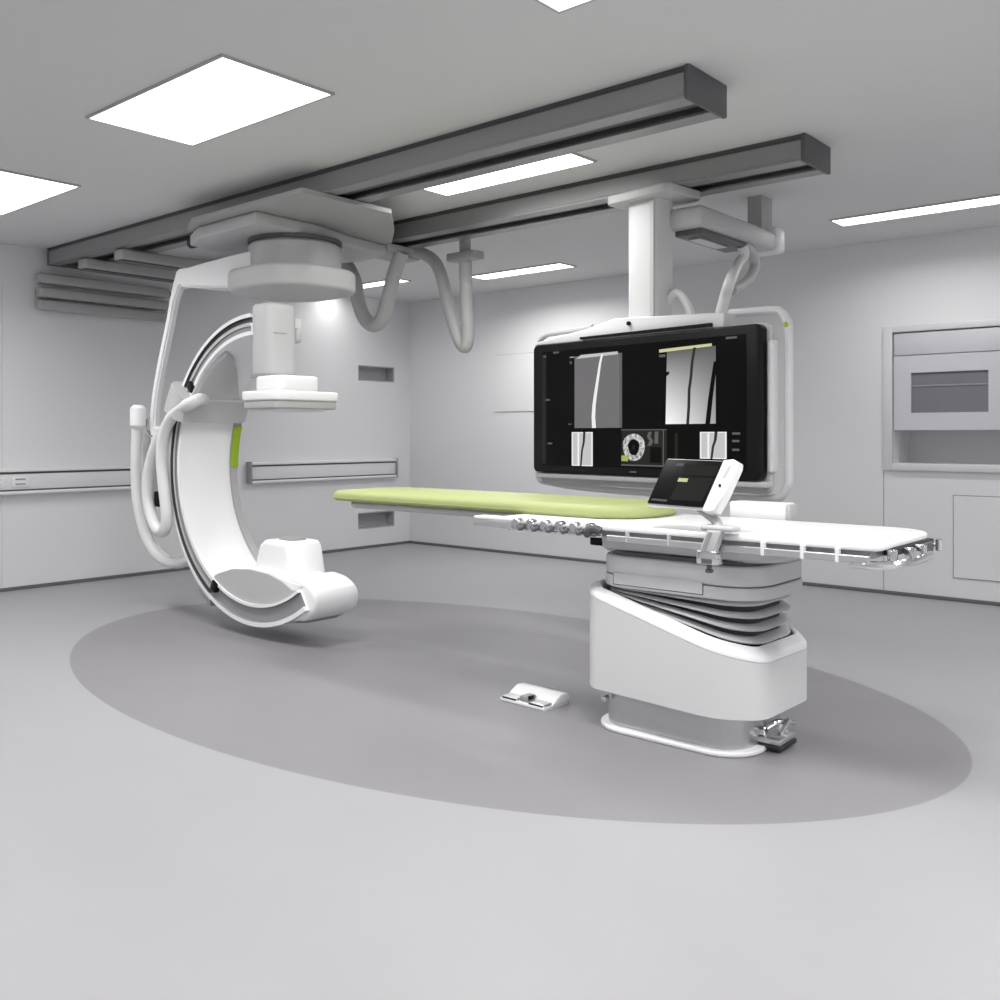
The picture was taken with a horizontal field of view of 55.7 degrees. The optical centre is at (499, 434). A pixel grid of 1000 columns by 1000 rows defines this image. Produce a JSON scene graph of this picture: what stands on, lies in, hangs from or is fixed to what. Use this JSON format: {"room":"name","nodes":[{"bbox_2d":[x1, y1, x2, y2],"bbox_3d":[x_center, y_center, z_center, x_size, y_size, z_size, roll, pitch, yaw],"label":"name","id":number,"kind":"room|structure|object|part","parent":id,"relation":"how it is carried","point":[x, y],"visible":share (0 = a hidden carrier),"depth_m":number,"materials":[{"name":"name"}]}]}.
{"room":"operating room","nodes":[
{"label":"operating room","id":0,"kind":"room"},
{"bbox_2d":[0,243,409,587],"bbox_3d":[-4.608,-0.144,7.424,0.180,2.889,10.600,0,0,41],"label":"wall","id":1,"kind":"structure","parent":0,"point":[71,382],"depth_m":8.70,"materials":[{"name":"paint"}]},
{"bbox_2d":[1,284,1,587],"bbox_3d":[-4.128,0.010,7.841,0.004,2.520,0.007,0,0,41],"label":"trim","id":2,"kind":"structure","parent":1,"relation":"attached to","point":[1,284],"depth_m":7.84,"materials":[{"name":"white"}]},
{"bbox_2d":[0,465,130,494],"bbox_3d":[-5.030,0.386,6.733,0.080,0.228,6.224,0,0,41],"label":"wall rail","id":3,"kind":"object","parent":1,"relation":"attached to","point":[13,481],"depth_m":8.17,"materials":[{"name":"metal"}]},
{"bbox_3d":[-4.135,0.390,7.744,0.011,0.084,0.140,0,0,41],"label":"socket plate","id":4,"kind":"part","parent":3,"relation":"part of","materials":[{"name":"white plastic"}]},
{"bbox_3d":[-4.005,0.390,7.895,0.011,0.084,0.140,0,0,41],"label":"socket plate","id":5,"kind":"part","parent":3,"relation":"part of","materials":[{"name":"white plastic"}]},
{"bbox_3d":[-5.032,0.301,6.734,0.075,0.047,6.200,0,0,41],"label":"rail","id":6,"kind":"part","parent":3,"relation":"part of","materials":[{"name":"grey metal"}]},
{"bbox_3d":[-5.040,0.390,6.741,0.055,0.130,6.200,0,0,41],"label":"casing","id":7,"kind":"part","parent":3,"relation":"part of","materials":[{"name":"paint"}]},
{"bbox_3d":[-5.032,0.474,6.734,0.075,0.039,6.200,0,0,41],"label":"rail","id":8,"kind":"part","parent":3,"relation":"part of","materials":[{"name":"grey metal"}]},
{"bbox_2d":[35,299,167,321],"bbox_3d":[-3.519,-1.103,8.454,0.130,0.085,1.220,0,0,41],"label":"wall bar","id":9,"kind":"object","parent":1,"relation":"attached to","point":[41,304],"visible":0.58,"depth_m":8.34,"materials":[{"name":"grey metal"}]},
{"bbox_2d":[35,287,168,310],"bbox_3d":[-3.519,-1.208,8.454,0.130,0.085,1.220,0,0,41],"label":"wall bar","id":10,"kind":"object","parent":1,"relation":"attached to","point":[40,292],"visible":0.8,"depth_m":8.35,"materials":[{"name":"grey metal"}]},
{"bbox_2d":[35,273,170,297],"bbox_3d":[-3.519,-1.327,8.454,0.130,0.085,1.220,0,0,41],"label":"wall bar","id":11,"kind":"object","parent":1,"relation":"attached to","point":[41,278],"visible":0.99,"depth_m":8.35,"materials":[{"name":"grey metal"}]},
{"bbox_2d":[0,541,409,591],"bbox_3d":[-4.535,1.285,7.362,0.012,0.030,10.600,0,0,41],"label":"baseboard","id":12,"kind":"structure","parent":1,"relation":"attached to","point":[402,542],"depth_m":8.63,"materials":[{"name":"grey plastic"}]},
{"bbox_2d":[246,458,397,483],"bbox_3d":[-1.892,0.386,10.388,0.080,0.228,2.043,0,0,41],"label":"wall rail","id":13,"kind":"object","parent":1,"relation":"attached to","point":[280,471],"depth_m":10.28,"materials":[{"name":"metal"}]},
{"bbox_3d":[-1.901,0.390,10.396,0.055,0.130,2.019,0,0,41],"label":"casing","id":14,"kind":"part","parent":13,"relation":"part of","materials":[{"name":"paint"}]},
{"bbox_3d":[-1.894,0.301,10.389,0.075,0.047,2.019,0,0,41],"label":"rail","id":15,"kind":"part","parent":13,"relation":"part of","materials":[{"name":"grey metal"}]},
{"bbox_3d":[-1.894,0.474,10.389,0.075,0.039,2.019,0,0,41],"label":"rail","id":16,"kind":"part","parent":13,"relation":"part of","materials":[{"name":"grey metal"}]},
{"bbox_2d":[0,543,999,999],"bbox_3d":[-0.371,1.360,3.854,11.500,0.120,11.100,0,0,41],"label":"floor","id":17,"kind":"structure","parent":0,"point":[198,802],"depth_m":3.34,"materials":[{"name":"plastic"}]},
{"bbox_2d":[501,683,568,710],"bbox_3d":[0.173,1.272,4.523,0.393,0.055,0.354,0,0,41],"label":"switch","id":18,"kind":"object","parent":17,"relation":"on","point":[544,698],"visible":1,"depth_m":4.49,"materials":[{"name":"white plastic"}]},
{"bbox_3d":[0.242,1.262,4.683,0.117,0.032,0.048,0,0,41],"label":"carry handle","id":19,"kind":"part","parent":18,"relation":"part of","materials":[{"name":"grey plastic"}]},
{"bbox_2d":[351,502,941,757],"bbox_3d":[0.372,0.841,4.602,3.278,0.919,0.885,0,0,41],"label":"table","id":20,"kind":"object","parent":17,"relation":"on","point":[687,657],"visible":0.99,"depth_m":3.91,"materials":[{"name":"white plastic"}]},
{"bbox_3d":[-0.010,0.417,4.489,0.240,0.034,0.085,0,0,41],"label":"rail handle","id":21,"kind":"part","parent":20,"relation":"part of","materials":[{"name":"metal"}]},
{"bbox_3d":[-0.009,0.393,4.490,0.240,0.014,0.082,0,0,41],"label":"handle","id":22,"kind":"part","parent":20,"relation":"part of","materials":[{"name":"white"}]},
{"bbox_2d":[333,487,676,518],"bbox_3d":[-0.033,0.355,5.138,2.102,0.062,0.572,0,0,41],"label":"mattress","id":23,"kind":"object","parent":20,"relation":"on","point":[512,502],"visible":0.9,"depth_m":4.81,"materials":[{"name":"plastic"}]},
{"bbox_3d":[0.082,0.407,4.367,0.052,0.052,0.040,0,0,41],"label":"control knob","id":24,"kind":"part","parent":20,"relation":"part of","materials":[{"name":"metal"}]},
{"bbox_3d":[0.144,0.407,4.313,0.052,0.052,0.040,0,0,41],"label":"control knob","id":25,"kind":"part","parent":20,"relation":"part of","materials":[{"name":"silver metal"}]},
{"bbox_3d":[0.207,0.407,4.260,0.052,0.052,0.040,0,0,41],"label":"control knob","id":26,"kind":"part","parent":20,"relation":"part of","materials":[{"name":"metal"}]},
{"bbox_3d":[0.241,0.434,4.237,0.530,0.016,0.024,0,0,41],"label":"control rail","id":27,"kind":"part","parent":20,"relation":"part of","materials":[{"name":"silver metal"}]},
{"bbox_3d":[0.269,0.407,4.207,0.052,0.052,0.040,0,0,41],"label":"control knob","id":28,"kind":"part","parent":20,"relation":"part of","materials":[{"name":"silver metal"}]},
{"bbox_3d":[0.331,0.407,4.153,0.052,0.052,0.040,0,0,41],"label":"control knob","id":29,"kind":"part","parent":20,"relation":"part of","materials":[{"name":"metal"}]},
{"bbox_3d":[0.538,0.429,3.992,0.010,0.049,0.024,0,0,41],"label":"rail post","id":30,"kind":"part","parent":20,"relation":"part of","materials":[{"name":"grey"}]},
{"bbox_3d":[0.690,0.429,3.861,0.010,0.049,0.024,0,0,41],"label":"rail post","id":31,"kind":"part","parent":20,"relation":"part of","materials":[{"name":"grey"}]},
{"bbox_2d":[647,459,742,572],"bbox_3d":[0.771,0.317,3.793,0.411,0.443,0.132,0,0,44],"label":"touchscreen","id":32,"kind":"object","parent":20,"relation":"attached to","point":[706,487],"visible":1,"depth_m":3.74,"materials":[{"name":"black plastic"}]},
{"bbox_3d":[0.828,0.412,3.689,0.095,0.085,0.043,0,0,41],"label":"mount arm","id":33,"kind":"part","parent":32,"relation":"part of","materials":[{"name":"grey plastic"}]},
{"bbox_3d":[0.872,0.207,3.708,0.159,0.223,0.081,0,0,3],"label":"handle","id":34,"kind":"part","parent":32,"relation":"part of","materials":[{"name":"white plastic"}]},
{"bbox_3d":[0.882,0.442,3.694,1.110,0.027,0.016,0,0,41],"label":"rail","id":35,"kind":"part","parent":20,"relation":"part of","materials":[{"name":"metal"}]},
{"bbox_3d":[1.001,0.431,3.594,0.016,0.053,0.024,0,0,41],"label":"rail post","id":36,"kind":"part","parent":20,"relation":"part of","materials":[{"name":"white plastic"}]},
{"bbox_2d":[730,500,796,520],"bbox_3d":[1.237,0.372,4.449,0.295,0.115,0.120,0,0,41],"label":"control box","id":37,"kind":"object","parent":20,"relation":"attached to","point":[787,511],"visible":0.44,"depth_m":4.40,"materials":[{"name":"grey plastic"}]},
{"bbox_3d":[1.347,0.360,4.362,0.015,0.080,0.090,0,0,41],"label":"panel","id":38,"kind":"part","parent":37,"relation":"part of","materials":[{"name":"grey plastic"}]},
{"bbox_3d":[1.150,1.215,3.952,0.182,0.074,0.071,0,0,-17],"label":"pedal lever","id":39,"kind":"part","parent":20,"relation":"part of","materials":[{"name":"silver metal"}]},
{"bbox_3d":[1.118,0.431,3.493,0.016,0.053,0.024,0,0,41],"label":"rail post","id":40,"kind":"part","parent":20,"relation":"part of","materials":[{"name":"white plastic"}]},
{"bbox_3d":[1.217,0.431,3.409,0.016,0.053,0.024,0,0,41],"label":"rail post","id":41,"kind":"part","parent":20,"relation":"part of","materials":[{"name":"white plastic"}]},
{"bbox_3d":[1.559,0.424,3.600,0.040,0.027,0.470,0,0,41],"label":"plate","id":42,"kind":"part","parent":20,"relation":"part of","materials":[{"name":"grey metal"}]},
{"bbox_3d":[1.710,0.431,3.727,0.063,0.047,0.026,0,0,41],"label":"knob","id":43,"kind":"part","parent":20,"relation":"part of","materials":[{"name":"silver metal"}]},
{"bbox_2d":[0,0,999,302],"bbox_3d":[-0.371,-1.649,3.854,11.500,0.120,11.100,0,0,41],"label":"ceiling","id":44,"kind":"structure","parent":0,"point":[904,95],"depth_m":4.47,"materials":[{"name":"paint"}]},
{"bbox_2d":[0,169,80,215],"bbox_3d":[-3.314,-1.583,6.182,1.200,0.012,0.600,0,0,41],"label":"recessed light","id":45,"kind":"object","parent":44,"relation":"in","point":[18,191],"visible":1,"depth_m":6.09,"materials":[{"name":"grey plastic"}]},
{"bbox_2d":[85,53,334,145],"bbox_3d":[-1.418,-1.583,4.554,1.200,0.012,0.600,0,0,41],"label":"recessed light","id":46,"kind":"object","parent":44,"relation":"in","point":[222,94],"visible":1,"depth_m":4.49,"materials":[{"name":"grey plastic"}]},
{"bbox_2d":[130,187,413,626],"bbox_3d":[-1.532,-0.238,6.906,2.397,2.916,1.620,0,0,41],"label":"imaging arm","id":47,"kind":"object","parent":44,"relation":"hanging from","point":[302,244],"visible":1,"depth_m":6.40},
{"bbox_3d":[-2.067,-0.536,6.746,1.381,1.407,0.465,0,0,20],"label":"suspension leg","id":48,"kind":"part","parent":47,"relation":"part of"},
{"bbox_3d":[-1.351,-0.191,6.105,0.360,0.050,0.500,0,0,41],"label":"detector plate","id":49,"kind":"part","parent":47,"relation":"part of","materials":[{"name":"grey"}]},
{"bbox_3d":[-0.873,-1.400,7.223,0.350,0.050,0.280,0,0,41],"label":"carriage arm","id":50,"kind":"part","parent":47,"relation":"part of","materials":[{"name":"grey"}]},
{"bbox_2d":[363,280,384,288],"bbox_3d":[-1.332,-1.583,9.910,0.564,0.012,0.256,0,0,41],"label":"recessed light","id":51,"kind":"object","parent":44,"relation":"in","point":[373,284],"depth_m":9.94,"materials":[{"name":"grey plastic"}]},
{"bbox_2d":[47,63,726,269],"bbox_3d":[-1.406,-1.514,6.165,6.130,0.150,0.350,0,0,41],"label":"rail","id":52,"kind":"object","parent":44,"relation":"attached to","point":[682,96],"visible":0.85,"depth_m":4.92,"materials":[{"name":"grey metal"}]},
{"bbox_2d":[78,258,176,282],"bbox_3d":[-2.945,-1.397,8.271,0.140,0.097,1.450,0,0,41],"label":"ceiling bar","id":53,"kind":"object","parent":52,"relation":"attached to","point":[84,264],"visible":0.57,"depth_m":7.95,"materials":[{"name":"grey metal"}]},
{"bbox_2d":[114,248,208,270],"bbox_3d":[-2.490,-1.397,7.880,0.140,0.097,1.450,0,0,41],"label":"ceiling bar","id":54,"kind":"object","parent":52,"relation":"attached to","point":[123,255],"visible":0.44,"depth_m":7.50,"materials":[{"name":"grey metal"}]},
{"bbox_2d":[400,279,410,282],"bbox_3d":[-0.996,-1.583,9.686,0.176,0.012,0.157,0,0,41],"label":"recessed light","id":55,"kind":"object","parent":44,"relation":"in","point":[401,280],"depth_m":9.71,"materials":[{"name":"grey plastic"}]},
{"bbox_2d":[385,239,483,352],"bbox_3d":[-0.510,-1.100,7.254,0.920,0.978,0.220,0,0,41],"label":"hose","id":56,"kind":"object","parent":44,"relation":"hanging from","point":[462,335],"visible":0.93,"depth_m":7.07,"materials":[{"name":"grey plastic"}]},
{"bbox_3d":[-0.261,-1.474,7.054,0.060,0.229,0.060,0,0,41],"label":"hanger post","id":57,"kind":"part","parent":56,"relation":"part of","materials":[{"name":"grey metal"}]},
{"bbox_3d":[-0.261,-1.330,7.054,0.280,0.060,0.120,0,0,41],"label":"hanger plate","id":58,"kind":"part","parent":56,"relation":"part of","materials":[{"name":"grey metal"}]},
{"bbox_2d":[422,153,596,196],"bbox_3d":[0.009,-1.583,5.755,1.200,0.012,0.300,0,0,41],"label":"recessed light","id":59,"kind":"object","parent":44,"relation":"in","point":[573,160],"visible":0.6,"depth_m":5.74,"materials":[{"name":"grey plastic"}]},
{"bbox_2d":[211,133,830,260],"bbox_3d":[-0.611,-1.514,7.090,6.130,0.150,0.350,0,0,41],"label":"rail","id":60,"kind":"object","parent":44,"relation":"attached to","point":[802,155],"visible":0.56,"depth_m":5.78,"materials":[{"name":"grey metal"}]},
{"bbox_2d":[472,262,576,279],"bbox_3d":[0.199,-1.583,9.163,1.150,0.012,0.260,0,0,41],"label":"recessed light","id":61,"kind":"object","parent":44,"relation":"in","point":[559,265],"visible":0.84,"depth_m":9.13,"materials":[{"name":"grey plastic"}]},
{"bbox_2d":[534,0,595,13],"bbox_3d":[0.479,-1.583,2.926,1.200,0.012,0.600,0,0,41],"label":"recessed light","id":62,"kind":"object","parent":44,"relation":"in","point":[558,6],"visible":1,"depth_m":3.47,"materials":[{"name":"grey plastic"}]},
{"bbox_2d":[541,0,587,10],"bbox_3d":[0.479,-1.585,2.926,1.176,0.007,0.576,0,0,41],"label":"diffuser","id":63,"kind":"object","parent":62,"relation":"attached to","point":[554,5],"depth_m":3.47,"materials":[{"name":"white plastic"}]},
{"bbox_2d":[534,182,793,501],"bbox_3d":[1.186,-0.609,6.024,1.913,1.961,1.419,0,0,41],"label":"display","id":64,"kind":"object","parent":44,"relation":"hanging from","point":[616,399],"visible":0.98,"depth_m":5.54,"materials":[{"name":"black plastic"}]},
{"bbox_3d":[0.846,-0.140,5.644,0.040,0.910,1.765,0,0,-42],"label":"panel","id":65,"kind":"part","parent":64,"relation":"part of","materials":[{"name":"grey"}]},
{"bbox_3d":[1.283,-1.181,5.827,0.080,0.010,0.350,0,0,41],"label":"tray plate","id":66,"kind":"part","parent":64,"relation":"part of","materials":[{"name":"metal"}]},
{"bbox_2d":[675,228,745,252],"bbox_3d":[1.326,-1.204,5.862,0.180,0.037,0.640,0,0,41],"label":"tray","id":67,"kind":"object","parent":64,"relation":"on","point":[711,238],"depth_m":5.76,"materials":[{"name":"grey"}]},
{"bbox_3d":[1.414,-1.280,5.965,0.260,0.120,1.070,0,0,41],"label":"trolley arm","id":68,"kind":"part","parent":64,"relation":"part of","materials":[{"name":"grey plastic"}]},
{"bbox_3d":[1.434,-0.150,4.974,0.060,0.700,0.036,0,0,-42],"label":"handle","id":69,"kind":"part","parent":64,"relation":"part of","materials":[{"name":"grey plastic"}]},
{"bbox_2d":[829,194,999,226],"bbox_3d":[2.951,-1.583,6.695,1.160,0.012,0.260,0,0,41],"label":"recessed light","id":70,"kind":"object","parent":44,"relation":"in","point":[989,200],"visible":1,"depth_m":6.67,"materials":[{"name":"grey plastic"}]},
{"bbox_2d":[410,226,999,601],"bbox_3d":[3.165,-0.144,8.035,11.180,2.889,0.468,0,0,41],"label":"wall","id":71,"kind":"structure","parent":0,"point":[472,412],"depth_m":8.13,"materials":[{"name":"paint"}]},
{"bbox_3d":[0.317,-0.570,10.175,0.982,0.627,0.005,0,0,41],"label":"panel","id":72,"kind":"part","parent":71,"relation":"part of","materials":[{"name":"paint"}]},
{"bbox_2d":[410,541,999,605],"bbox_3d":[3.082,1.285,7.800,11.000,0.030,0.012,0,0,41],"label":"baseboard","id":73,"kind":"structure","parent":71,"relation":"attached to","point":[413,542],"depth_m":8.04,"materials":[{"name":"grey plastic"}]},
{"bbox_2d":[883,472,883,589],"bbox_3d":[3.144,0.785,7.753,0.006,0.970,0.003,0,0,41],"label":"trim","id":74,"kind":"structure","parent":71,"relation":"attached to","point":[883,472],"depth_m":7.75,"materials":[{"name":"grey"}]},
{"bbox_2d":[883,319,999,472],"bbox_3d":[3.798,-0.296,7.174,1.748,1.169,0.030,0,0,41],"label":"trim","id":75,"kind":"structure","parent":71,"relation":"attached to","point":[888,464],"depth_m":7.66,"materials":[{"name":"white"}]},
{"bbox_2d":[894,327,999,430],"bbox_3d":[3.937,-0.431,7.335,1.590,0.792,0.404,0,0,41],"label":"upper cabinet","id":76,"kind":"object","parent":71,"relation":"attached to","point":[945,380],"visible":1,"depth_m":7.44,"materials":[{"name":"laminate"}]},
{"bbox_3d":[3.814,-0.735,7.192,1.586,0.179,0.022,0,0,41],"label":"header panel","id":77,"kind":"part","parent":76,"relation":"part of","materials":[{"name":"laminate"}]},
{"bbox_3d":[3.534,-0.339,7.440,0.569,0.322,0.006,0,0,41],"label":"pane","id":78,"kind":"part","parent":76,"relation":"part of","materials":[{"name":"grey glass"}]},
{"bbox_3d":[3.866,0.794,7.133,0.842,0.652,0.003,0,0,41],"label":"access panel","id":79,"kind":"part","parent":71,"relation":"part of","materials":[{"name":"grey"}]},
{"bbox_3d":[3.863,0.794,7.130,0.828,0.638,0.005,0,0,41],"label":"panel","id":80,"kind":"part","parent":71,"relation":"part of","materials":[{"name":"paint"}]}
]}

